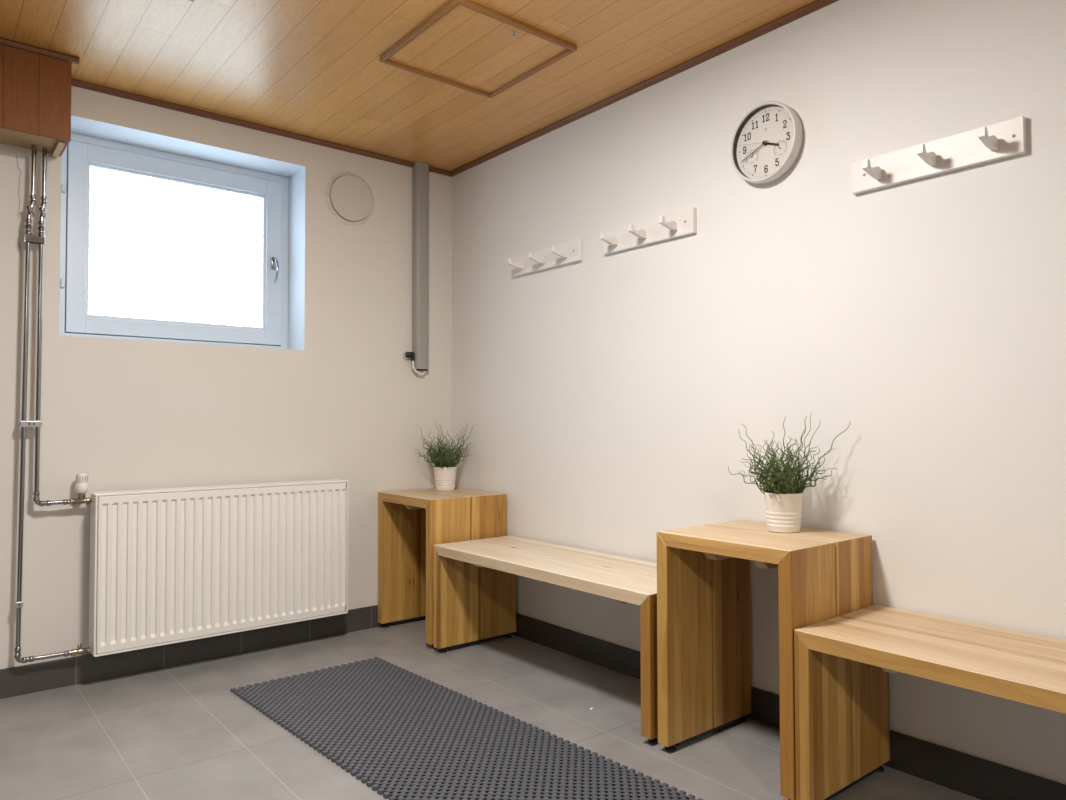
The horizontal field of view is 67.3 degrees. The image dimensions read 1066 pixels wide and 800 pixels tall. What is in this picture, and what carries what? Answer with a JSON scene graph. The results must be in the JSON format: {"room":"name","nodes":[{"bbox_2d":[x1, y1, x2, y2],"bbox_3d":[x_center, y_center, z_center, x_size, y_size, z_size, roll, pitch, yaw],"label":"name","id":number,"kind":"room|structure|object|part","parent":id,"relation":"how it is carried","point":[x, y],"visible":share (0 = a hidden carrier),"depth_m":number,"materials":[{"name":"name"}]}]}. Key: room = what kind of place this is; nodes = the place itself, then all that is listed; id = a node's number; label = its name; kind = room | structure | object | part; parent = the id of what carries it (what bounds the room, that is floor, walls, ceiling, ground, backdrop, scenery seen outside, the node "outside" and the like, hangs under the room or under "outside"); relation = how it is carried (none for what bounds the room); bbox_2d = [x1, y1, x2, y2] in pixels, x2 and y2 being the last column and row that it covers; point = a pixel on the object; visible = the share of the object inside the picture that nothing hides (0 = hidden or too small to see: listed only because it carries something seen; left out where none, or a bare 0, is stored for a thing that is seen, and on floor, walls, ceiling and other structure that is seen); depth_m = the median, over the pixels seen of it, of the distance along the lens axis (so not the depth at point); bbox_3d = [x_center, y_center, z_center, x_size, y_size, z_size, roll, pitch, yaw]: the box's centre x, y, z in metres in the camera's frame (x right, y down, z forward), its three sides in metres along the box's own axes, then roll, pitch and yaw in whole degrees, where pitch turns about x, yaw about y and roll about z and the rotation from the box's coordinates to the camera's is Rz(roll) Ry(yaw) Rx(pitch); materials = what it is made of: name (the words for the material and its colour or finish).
{"room":"changing room","nodes":[
{"label":"changing room","id":0,"kind":"room"},
{"bbox_2d":[0,86,451,668],"bbox_3d":[-1.804,-0.071,3.072,3.663,2.251,0.261,1,-2,-41],"label":"wall","id":1,"kind":"structure","parent":0,"point":[343,401],"depth_m":3.35,"materials":[{"name":"beige paint"}]},
{"bbox_2d":[15,601,22,607],"bbox_3d":[-1.817,0.717,2.823,0.023,0.020,0.066,1,-2,-41],"label":"clamp","id":2,"kind":"object","parent":1,"relation":"attached to","point":[17,604],"visible":0.96,"depth_m":2.80,"materials":[{"name":"metal"}]},
{"bbox_2d":[19,421,41,426],"bbox_3d":[-1.798,0.086,2.858,0.067,0.022,0.066,1,-2,-41],"label":"clamp","id":3,"kind":"object","parent":1,"relation":"attached to","point":[22,423],"visible":1,"depth_m":2.83,"materials":[{"name":"metal"}]},
{"bbox_2d":[24,235,44,244],"bbox_3d":[-1.796,-0.573,2.879,0.063,0.024,0.066,1,-2,-41],"label":"clamp","id":4,"kind":"object","parent":1,"relation":"attached to","point":[27,238],"visible":1,"depth_m":2.85,"materials":[{"name":"metal"}]},
{"bbox_2d":[0,37,79,157],"bbox_3d":[-2.317,-1.062,2.335,1.716,0.305,0.231,1,-2,-41],"label":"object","id":5,"kind":"object","parent":1,"relation":"attached to","point":[35,82],"visible":1,"depth_m":2.74,"materials":[{"name":"brown wood"}]},
{"bbox_3d":[-2.336,-0.931,2.336,1.689,0.010,0.199,1,-2,-41],"label":"panel","id":6,"kind":"part","parent":5,"relation":"part of","materials":[{"name":"brown wood"}]},
{"bbox_3d":[-2.247,-1.207,2.257,1.716,0.021,0.016,1,-2,-41],"label":"moulding","id":7,"kind":"part","parent":5,"relation":"part of","materials":[{"name":"brown wood"}]},
{"bbox_3d":[-1.694,-1.054,2.891,0.011,0.293,0.202,1,-2,-38],"label":"panel","id":8,"kind":"part","parent":5,"relation":"part of","materials":[{"name":"brown wood"}]},
{"bbox_2d":[14,145,70,662],"bbox_3d":[-1.744,0.009,2.882,0.189,1.840,0.021,1,-2,-41],"label":"pipe","id":9,"kind":"object","parent":1,"relation":"attached to","point":[28,221],"visible":1,"depth_m":2.83,"materials":[{"name":"silver metal"}]},
{"bbox_2d":[33,147,70,505],"bbox_3d":[-1.729,-0.265,2.903,0.129,1.292,0.021,1,-2,-41],"label":"pipe","id":10,"kind":"object","parent":1,"relation":"attached to","point":[42,209],"visible":1,"depth_m":2.87,"materials":[{"name":"silver metal"}]},
{"bbox_2d":[59,133,288,348],"bbox_3d":[-1.507,-0.640,3.434,0.962,0.829,0.121,1,-2,-41],"label":"window","id":11,"kind":"structure","parent":1,"relation":"in","point":[160,246],"depth_m":3.41,"materials":[{"name":"white glass"}]},
{"bbox_3d":[-1.516,-0.636,3.448,0.737,0.624,0.006,1,-2,-41],"label":"pane","id":12,"kind":"part","parent":11,"relation":"part of","materials":[{"name":"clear glass"}]},
{"bbox_3d":[-1.195,-0.630,3.687,0.026,0.056,0.010,1,-2,-41],"label":"handle","id":13,"kind":"part","parent":11,"relation":"part of","materials":[{"name":"silver metal"}]},
{"bbox_3d":[-1.181,-0.600,3.667,0.018,0.098,0.049,1,-2,-41],"label":"handle lever","id":14,"kind":"part","parent":11,"relation":"part of","materials":[{"name":"silver metal"}]},
{"bbox_2d":[0,605,390,698],"bbox_3d":[-1.720,1.000,2.936,3.450,0.102,0.009,1,-2,-41],"label":"baseboard","id":15,"kind":"structure","parent":1,"relation":"attached to","point":[42,676],"depth_m":3.17,"materials":[{"name":"tile"}]},
{"bbox_2d":[89,479,347,656],"bbox_3d":[-1.243,0.643,3.270,1.013,0.586,0.140,1,-2,-41],"label":"radiator","id":16,"kind":"object","parent":1,"relation":"attached to","point":[168,565],"visible":1,"depth_m":3.16,"materials":[{"name":"white metal"}]},
{"bbox_2d":[71,644,89,655],"bbox_3d":[-1.653,0.912,2.934,0.076,0.039,0.024,1,-2,-41],"label":"valve","id":17,"kind":"object","parent":16,"relation":"attached to","point":[79,650],"visible":0.94,"depth_m":2.92,"materials":[{"name":"silver metal"}]},
{"bbox_2d":[71,473,90,504],"bbox_3d":[-1.660,0.326,2.945,0.076,0.116,0.043,1,-2,-41],"label":"valve","id":18,"kind":"object","parent":16,"relation":"attached to","point":[81,486],"visible":0.99,"depth_m":2.93,"materials":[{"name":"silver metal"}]},
{"bbox_3d":[-1.611,0.636,2.930,0.007,0.580,0.105,1,-2,-38],"label":"panel","id":19,"kind":"part","parent":16,"relation":"part of","materials":[{"name":"white metal"}]},
{"bbox_2d":[92,479,347,495],"bbox_3d":[-1.234,0.354,3.264,1.008,0.008,0.105,1,-2,-41],"label":"grille","id":20,"kind":"object","parent":16,"relation":"attached to","point":[333,483],"depth_m":3.23,"materials":[{"name":"metal"}]},
{"bbox_3d":[-0.853,0.652,3.583,0.007,0.580,0.105,1,-2,-38],"label":"panel","id":21,"kind":"part","parent":16,"relation":"part of","materials":[{"name":"white metal"}]},
{"bbox_2d":[71,78,451,176],"bbox_3d":[-1.080,-1.175,3.545,1.758,0.021,0.020,1,-2,-41],"label":"trim","id":22,"kind":"structure","parent":1,"relation":"attached to","point":[77,83],"depth_m":3.40,"materials":[{"name":"brown wood"}]},
{"bbox_2d":[325,171,374,225],"bbox_3d":[-0.847,-0.942,3.736,0.260,0.256,0.024,1,-2,-41],"label":"air vent","id":23,"kind":"object","parent":1,"relation":"in","point":[352,198],"visible":1,"depth_m":3.72,"materials":[{"name":"paint"}]},
{"bbox_2d":[403,351,409,359],"bbox_3d":[-0.618,-0.219,3.920,0.044,0.044,0.010,1,-2,-41],"label":"socket","id":24,"kind":"object","parent":1,"relation":"attached to","point":[405,354],"depth_m":3.91,"materials":[{"name":"plastic"}]},
{"bbox_2d":[412,162,428,370],"bbox_3d":[-0.553,-0.660,3.965,0.080,1.028,0.045,1,-2,-41],"label":"pipe","id":25,"kind":"object","parent":1,"relation":"attached to","point":[420,171],"visible":1,"depth_m":3.94,"materials":[{"name":"grey plastic"}]},
{"bbox_2d":[403,351,424,374],"bbox_3d":[-0.580,-0.182,3.930,0.115,0.117,0.042,1,-2,-41],"label":"power cable","id":26,"kind":"object","parent":25,"relation":"attached to","point":[407,355],"visible":1,"depth_m":3.91,"materials":[{"name":"white plastic"}]},
{"bbox_2d":[0,0,815,170],"bbox_3d":[0.425,-1.334,0.436,4.068,0.120,7.300,1,-2,-41],"label":"ceiling","id":27,"kind":"structure","parent":0,"point":[311,68],"depth_m":2.80,"materials":[{"name":"brown wood"}]},
{"bbox_2d":[379,0,576,97],"bbox_3d":[-0.195,-1.199,2.772,0.523,0.018,0.515,1,-2,-41],"label":"ceiling hatch","id":28,"kind":"object","parent":27,"relation":"attached to","point":[467,45],"visible":1,"depth_m":2.75,"materials":[{"name":"brown wood"}]},
{"bbox_2d":[0,618,980,799],"bbox_3d":[0.430,1.036,0.371,4.068,0.120,7.300,1,-2,-41],"label":"floor","id":29,"kind":"structure","parent":0,"point":[178,732],"depth_m":2.49,"materials":[{"name":"grey tile"}]},
{"bbox_2d":[378,488,505,648],"bbox_3d":[-0.428,0.752,3.729,0.440,0.636,0.485,1,-2,-41],"label":"side table","id":30,"kind":"object","parent":29,"relation":"on","point":[410,522],"visible":0.55,"depth_m":3.76,"materials":[{"name":"brown wood"}]},
{"bbox_2d":[415,424,472,490],"bbox_3d":[-0.424,0.269,3.867,0.271,0.336,0.299,1,-2,-44],"label":"potted plant","id":31,"kind":"object","parent":30,"relation":"on","point":[445,467],"visible":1,"depth_m":3.84,"materials":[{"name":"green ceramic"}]},
{"bbox_3d":[-0.425,0.380,3.878,0.112,0.114,0.112,1,-2,-41],"label":"pot","id":32,"kind":"part","parent":31,"relation":"part of","materials":[{"name":"beige ceramic"}]},
{"bbox_2d":[230,657,702,799],"bbox_3d":[-0.195,1.024,2.295,0.595,0.011,2.046,1,-2,-41],"label":"rubber mat","id":33,"kind":"object","parent":29,"relation":"on","point":[406,735],"visible":1,"depth_m":2.39,"materials":[{"name":"grey rubber"}]},
{"bbox_2d":[434,535,657,744],"bbox_3d":[0.124,0.824,3.012,0.421,0.450,1.271,1,-2,-38],"label":"bench","id":34,"kind":"object","parent":29,"relation":"on","point":[475,580],"visible":0.7,"depth_m":3.15,"materials":[{"name":"brown wood"}]},
{"bbox_2d":[657,520,872,799],"bbox_3d":[0.667,0.708,2.316,0.445,0.642,0.460,1,-2,-41],"label":"side table","id":35,"kind":"object","parent":29,"relation":"on","point":[704,590],"visible":0.7,"depth_m":2.35,"materials":[{"name":"brown wood"}]},
{"bbox_2d":[728,413,849,532],"bbox_3d":[0.736,0.211,2.349,0.313,0.351,0.292,1,-2,-27],"label":"potted plant","id":36,"kind":"object","parent":35,"relation":"on","point":[783,503],"visible":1,"depth_m":2.33,"materials":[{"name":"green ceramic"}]},
{"bbox_3d":[0.742,0.330,2.368,0.112,0.114,0.112,1,-2,-41],"label":"pot","id":37,"kind":"part","parent":36,"relation":"part of","materials":[{"name":"beige ceramic"}]},
{"bbox_2d":[794,605,1065,799],"bbox_3d":[1.194,0.786,1.635,0.421,0.447,1.270,1,-2,-38],"label":"bench","id":38,"kind":"object","parent":29,"relation":"on","point":[843,664],"visible":1,"depth_m":1.97,"materials":[{"name":"brown wood"}]},
{"bbox_2d":[451,0,1065,784],"bbox_3d":[1.808,-0.125,1.394,0.200,2.251,7.019,1,-2,-38],"label":"wall","id":39,"kind":"structure","parent":0,"point":[608,398],"depth_m":2.44,"materials":[{"name":"white paint"}]},
{"bbox_2d":[507,238,582,276],"bbox_3d":[0.021,-0.616,3.458,0.105,0.090,0.472,1,-2,-38],"label":"coat rack","id":40,"kind":"object","parent":39,"relation":"attached to","point":[569,252],"visible":1,"depth_m":3.44,"materials":[{"name":"white wood"}]},
{"bbox_2d":[450,0,838,175],"bbox_3d":[1.728,-1.241,1.345,0.020,0.021,6.990,1,-2,-38],"label":"trim","id":41,"kind":"structure","parent":39,"relation":"attached to","point":[816,5],"depth_m":2.94,"materials":[{"name":"brown wood"}]},
{"bbox_2d":[600,207,696,254],"bbox_3d":[0.394,-0.630,2.978,0.105,0.090,0.467,1,-2,-38],"label":"coat rack","id":42,"kind":"object","parent":39,"relation":"attached to","point":[680,223],"visible":1,"depth_m":2.96,"materials":[{"name":"white wood"}]},
{"bbox_2d":[730,101,802,183],"bbox_3d":[0.748,-0.827,2.576,0.044,0.254,0.254,1,-2,-38],"label":"wall clock","id":43,"kind":"object","parent":39,"relation":"attached to","point":[766,142],"visible":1,"depth_m":2.57,"materials":[{"name":"white plastic"}]},
{"bbox_2d":[509,613,1065,799],"bbox_3d":[1.734,0.948,1.293,0.009,0.102,7.000,1,-2,-38],"label":"baseboard","id":44,"kind":"structure","parent":39,"relation":"attached to","point":[976,777],"depth_m":2.18,"materials":[{"name":"tile"}]},
{"bbox_2d":[851,116,1026,194],"bbox_3d":[1.046,-0.654,2.140,0.105,0.090,0.460,1,-2,-38],"label":"coat rack","id":45,"kind":"object","parent":39,"relation":"attached to","point":[1007,138],"visible":1,"depth_m":2.12,"materials":[{"name":"white wood"}]}
]}

